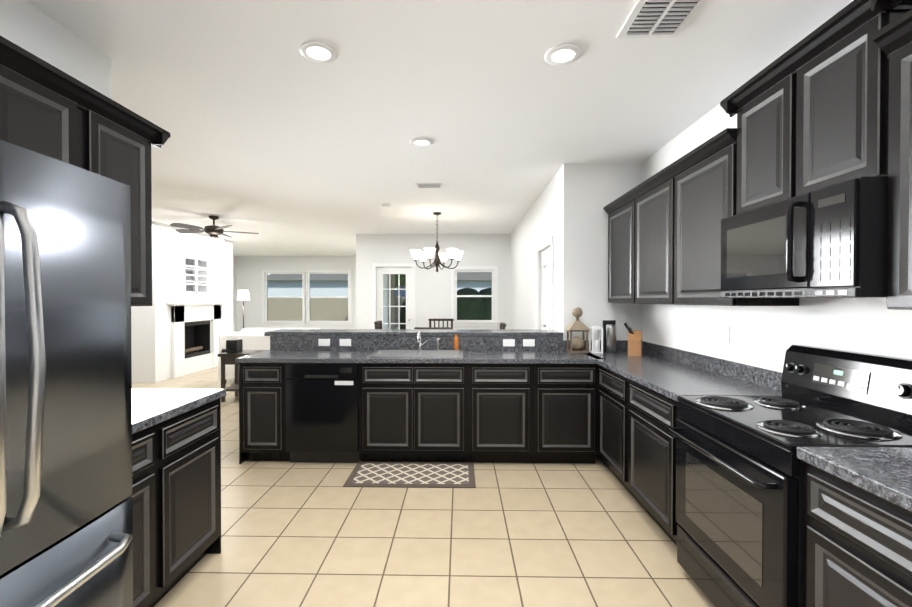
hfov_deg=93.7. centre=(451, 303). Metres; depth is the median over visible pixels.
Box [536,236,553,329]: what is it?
door frame
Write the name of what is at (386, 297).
window glass
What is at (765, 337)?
wall
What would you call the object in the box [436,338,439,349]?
sprayer
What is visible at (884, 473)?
countertop
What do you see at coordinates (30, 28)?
wall
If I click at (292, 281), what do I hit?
house
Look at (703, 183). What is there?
upper cabinet
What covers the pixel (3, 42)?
upper cabinet
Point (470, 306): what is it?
hedge
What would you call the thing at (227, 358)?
side table
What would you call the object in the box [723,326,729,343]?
outlet
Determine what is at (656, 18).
ceiling vent
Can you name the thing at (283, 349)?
countertop
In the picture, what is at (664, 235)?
upper cabinet
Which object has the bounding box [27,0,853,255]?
ceiling
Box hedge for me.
[400,287,491,328]
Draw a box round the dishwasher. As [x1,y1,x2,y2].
[285,363,359,462]
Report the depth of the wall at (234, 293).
12.99 m
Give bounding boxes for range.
[668,345,911,606]
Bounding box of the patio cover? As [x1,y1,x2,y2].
[390,274,394,328]
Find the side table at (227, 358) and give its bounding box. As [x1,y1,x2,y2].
[218,350,264,401]
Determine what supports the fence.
on the ground
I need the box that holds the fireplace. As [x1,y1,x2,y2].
[167,301,229,377]
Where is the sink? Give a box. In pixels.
[367,350,462,357]
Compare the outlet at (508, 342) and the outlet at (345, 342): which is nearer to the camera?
the outlet at (508, 342)
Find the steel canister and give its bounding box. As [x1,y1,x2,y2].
[603,320,615,352]
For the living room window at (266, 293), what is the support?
in the wall at (249, 272)
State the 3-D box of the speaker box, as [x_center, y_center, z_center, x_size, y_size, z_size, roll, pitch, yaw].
[-3.064,0.598,6.025,0.160,0.179,0.166,0,1,1]
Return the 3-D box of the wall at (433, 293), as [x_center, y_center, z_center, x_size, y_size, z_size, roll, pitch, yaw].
[-0.323,-0.037,8.728,3.254,2.743,0.120,0,1,1]
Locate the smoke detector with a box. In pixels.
[382,203,390,207]
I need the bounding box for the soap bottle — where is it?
[454,331,458,349]
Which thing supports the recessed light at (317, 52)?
in the ceiling
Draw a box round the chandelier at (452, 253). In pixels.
[410,212,463,271]
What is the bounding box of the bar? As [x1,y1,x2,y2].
[264,329,562,335]
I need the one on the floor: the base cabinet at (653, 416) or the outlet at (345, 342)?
the base cabinet at (653, 416)
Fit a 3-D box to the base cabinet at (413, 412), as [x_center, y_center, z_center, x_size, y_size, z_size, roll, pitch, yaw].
[-0.320,0.940,3.920,0.928,0.875,0.607,0,1,1]
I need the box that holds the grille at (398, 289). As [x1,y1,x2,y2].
[381,272,407,328]
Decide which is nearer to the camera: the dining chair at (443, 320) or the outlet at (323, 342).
the outlet at (323, 342)
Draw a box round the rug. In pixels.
[343,461,475,487]
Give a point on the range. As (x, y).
(740, 498)
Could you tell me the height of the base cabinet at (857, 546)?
0.875 m
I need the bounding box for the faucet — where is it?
[417,331,427,349]
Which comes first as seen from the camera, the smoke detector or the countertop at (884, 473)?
the countertop at (884, 473)
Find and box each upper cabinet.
[0,39,7,141]
[8,43,91,171]
[92,91,159,305]
[607,192,630,303]
[631,168,670,303]
[671,128,798,305]
[720,0,911,213]
[876,13,911,309]
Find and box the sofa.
[218,328,319,383]
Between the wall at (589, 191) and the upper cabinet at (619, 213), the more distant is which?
the wall at (589, 191)
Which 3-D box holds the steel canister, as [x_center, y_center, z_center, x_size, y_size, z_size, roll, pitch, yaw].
[1.497,0.310,4.023,0.120,0.300,0.107,0,1,1]
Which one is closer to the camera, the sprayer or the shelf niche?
the sprayer
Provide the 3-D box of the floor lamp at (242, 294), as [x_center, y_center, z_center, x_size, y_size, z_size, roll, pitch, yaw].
[-4.116,0.537,8.449,0.260,1.600,0.260,0,1,1]
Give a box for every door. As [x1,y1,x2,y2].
[376,267,411,328]
[541,246,550,329]
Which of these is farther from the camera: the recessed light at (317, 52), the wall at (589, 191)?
the wall at (589, 191)
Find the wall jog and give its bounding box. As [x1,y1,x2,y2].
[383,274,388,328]
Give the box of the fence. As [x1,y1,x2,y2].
[267,296,404,326]
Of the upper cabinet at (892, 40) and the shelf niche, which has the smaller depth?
the upper cabinet at (892, 40)
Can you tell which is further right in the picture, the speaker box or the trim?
the speaker box
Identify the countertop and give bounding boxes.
[132,388,225,433]
[235,336,653,363]
[595,344,781,401]
[797,447,911,511]
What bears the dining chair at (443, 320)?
on the floor
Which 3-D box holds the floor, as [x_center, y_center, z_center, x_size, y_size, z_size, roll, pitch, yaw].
[-2.428,1.415,5.323,8.900,0.100,15.800,0,1,1]
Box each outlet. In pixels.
[318,339,329,345]
[340,339,350,345]
[503,339,514,345]
[523,339,534,345]
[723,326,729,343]
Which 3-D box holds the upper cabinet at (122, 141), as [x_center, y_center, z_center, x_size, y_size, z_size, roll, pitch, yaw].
[-1.717,-0.442,2.021,0.338,0.914,0.420,0,1,1]
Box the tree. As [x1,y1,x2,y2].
[395,274,405,286]
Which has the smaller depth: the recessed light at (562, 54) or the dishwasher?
the recessed light at (562, 54)
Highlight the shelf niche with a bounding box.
[184,255,208,293]
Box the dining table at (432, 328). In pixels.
[414,327,450,328]
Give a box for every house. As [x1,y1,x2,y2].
[267,274,405,296]
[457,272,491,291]
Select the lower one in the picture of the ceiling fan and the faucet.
the faucet
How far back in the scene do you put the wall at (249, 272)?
13.07 m
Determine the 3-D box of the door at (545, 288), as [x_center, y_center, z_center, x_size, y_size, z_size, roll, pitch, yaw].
[1.119,0.352,5.092,0.127,2.022,0.792,0,1,1]
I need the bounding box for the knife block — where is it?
[624,323,641,355]
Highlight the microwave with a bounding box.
[721,177,887,297]
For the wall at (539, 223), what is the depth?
5.90 m
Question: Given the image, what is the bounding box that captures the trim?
[181,251,210,296]
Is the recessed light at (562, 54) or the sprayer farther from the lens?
the sprayer
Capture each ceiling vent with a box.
[416,184,441,187]
[616,0,705,37]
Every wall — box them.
[0,0,111,98]
[131,221,232,382]
[233,256,236,331]
[237,256,355,331]
[356,234,509,328]
[470,163,640,339]
[510,168,560,330]
[641,104,911,371]
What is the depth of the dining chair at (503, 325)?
6.31 m
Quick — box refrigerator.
[0,140,132,606]
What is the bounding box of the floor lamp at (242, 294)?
[237,290,249,328]
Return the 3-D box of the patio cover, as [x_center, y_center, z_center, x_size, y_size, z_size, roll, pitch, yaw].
[0.123,0.079,10.391,3.800,2.720,3.140,0,1,1]
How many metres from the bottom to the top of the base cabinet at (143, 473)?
0.875 m
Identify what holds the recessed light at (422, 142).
in the ceiling
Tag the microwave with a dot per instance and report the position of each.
(829, 241)
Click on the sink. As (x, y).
(424, 353)
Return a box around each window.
[265,272,302,321]
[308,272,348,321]
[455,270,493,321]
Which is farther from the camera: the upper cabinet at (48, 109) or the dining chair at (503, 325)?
the dining chair at (503, 325)
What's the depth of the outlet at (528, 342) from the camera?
4.18 m
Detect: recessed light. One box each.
[300,41,337,62]
[410,138,432,146]
[545,44,581,65]
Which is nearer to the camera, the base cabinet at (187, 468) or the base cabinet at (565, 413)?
the base cabinet at (187, 468)
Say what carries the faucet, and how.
on the countertop at (283, 349)
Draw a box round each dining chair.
[374,320,381,328]
[428,319,453,328]
[500,323,506,328]
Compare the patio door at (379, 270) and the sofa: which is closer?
the sofa
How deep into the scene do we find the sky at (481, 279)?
28.70 m
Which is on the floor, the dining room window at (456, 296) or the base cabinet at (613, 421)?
the base cabinet at (613, 421)
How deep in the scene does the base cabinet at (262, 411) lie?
3.65 m
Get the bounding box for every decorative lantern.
[565,307,589,352]
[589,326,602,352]
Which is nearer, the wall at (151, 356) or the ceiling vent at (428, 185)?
the ceiling vent at (428, 185)
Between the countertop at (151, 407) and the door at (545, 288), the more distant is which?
the door at (545, 288)
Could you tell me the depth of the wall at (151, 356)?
7.54 m
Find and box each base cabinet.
[129,425,154,606]
[148,398,220,606]
[239,363,289,463]
[359,363,467,461]
[468,363,532,462]
[532,364,597,463]
[597,365,639,503]
[629,380,679,545]
[803,461,911,606]
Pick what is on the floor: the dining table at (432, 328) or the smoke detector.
the dining table at (432, 328)
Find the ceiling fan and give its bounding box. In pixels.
[170,215,258,244]
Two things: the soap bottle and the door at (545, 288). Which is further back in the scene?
the door at (545, 288)
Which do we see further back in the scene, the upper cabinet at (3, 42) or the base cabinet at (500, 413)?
the base cabinet at (500, 413)
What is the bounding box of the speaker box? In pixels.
[226,339,242,352]
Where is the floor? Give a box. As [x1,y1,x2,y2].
[132,367,713,606]
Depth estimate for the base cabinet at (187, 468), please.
2.06 m
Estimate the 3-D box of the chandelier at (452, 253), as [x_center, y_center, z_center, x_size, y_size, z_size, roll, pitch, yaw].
[-0.223,-0.932,6.558,0.815,0.912,0.811,0,1,1]
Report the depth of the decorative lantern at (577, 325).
4.00 m
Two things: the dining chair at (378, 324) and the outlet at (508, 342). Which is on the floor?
the dining chair at (378, 324)
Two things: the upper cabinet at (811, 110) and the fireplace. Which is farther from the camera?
the fireplace
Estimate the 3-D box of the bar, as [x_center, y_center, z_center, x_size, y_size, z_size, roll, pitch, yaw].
[-0.381,0.301,4.415,2.950,0.040,0.412,0,1,1]
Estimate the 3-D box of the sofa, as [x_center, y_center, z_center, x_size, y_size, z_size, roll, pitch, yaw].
[-2.934,0.885,7.538,1.900,0.920,0.920,0,1,1]
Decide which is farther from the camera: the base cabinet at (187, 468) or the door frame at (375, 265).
the door frame at (375, 265)
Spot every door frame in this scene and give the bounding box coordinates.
[372,263,415,328]
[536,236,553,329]
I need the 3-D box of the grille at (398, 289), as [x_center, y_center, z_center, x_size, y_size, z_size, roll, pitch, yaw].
[-1.170,0.234,8.743,0.554,1.754,0.050,0,1,1]
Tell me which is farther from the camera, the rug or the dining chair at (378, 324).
the dining chair at (378, 324)
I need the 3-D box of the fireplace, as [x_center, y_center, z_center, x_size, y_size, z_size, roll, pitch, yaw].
[-5.091,0.644,8.419,0.512,1.385,1.740,0,1,1]
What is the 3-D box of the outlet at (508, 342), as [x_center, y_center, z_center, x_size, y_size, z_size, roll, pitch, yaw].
[0.560,0.385,4.186,0.115,0.070,0.007,0,1,1]

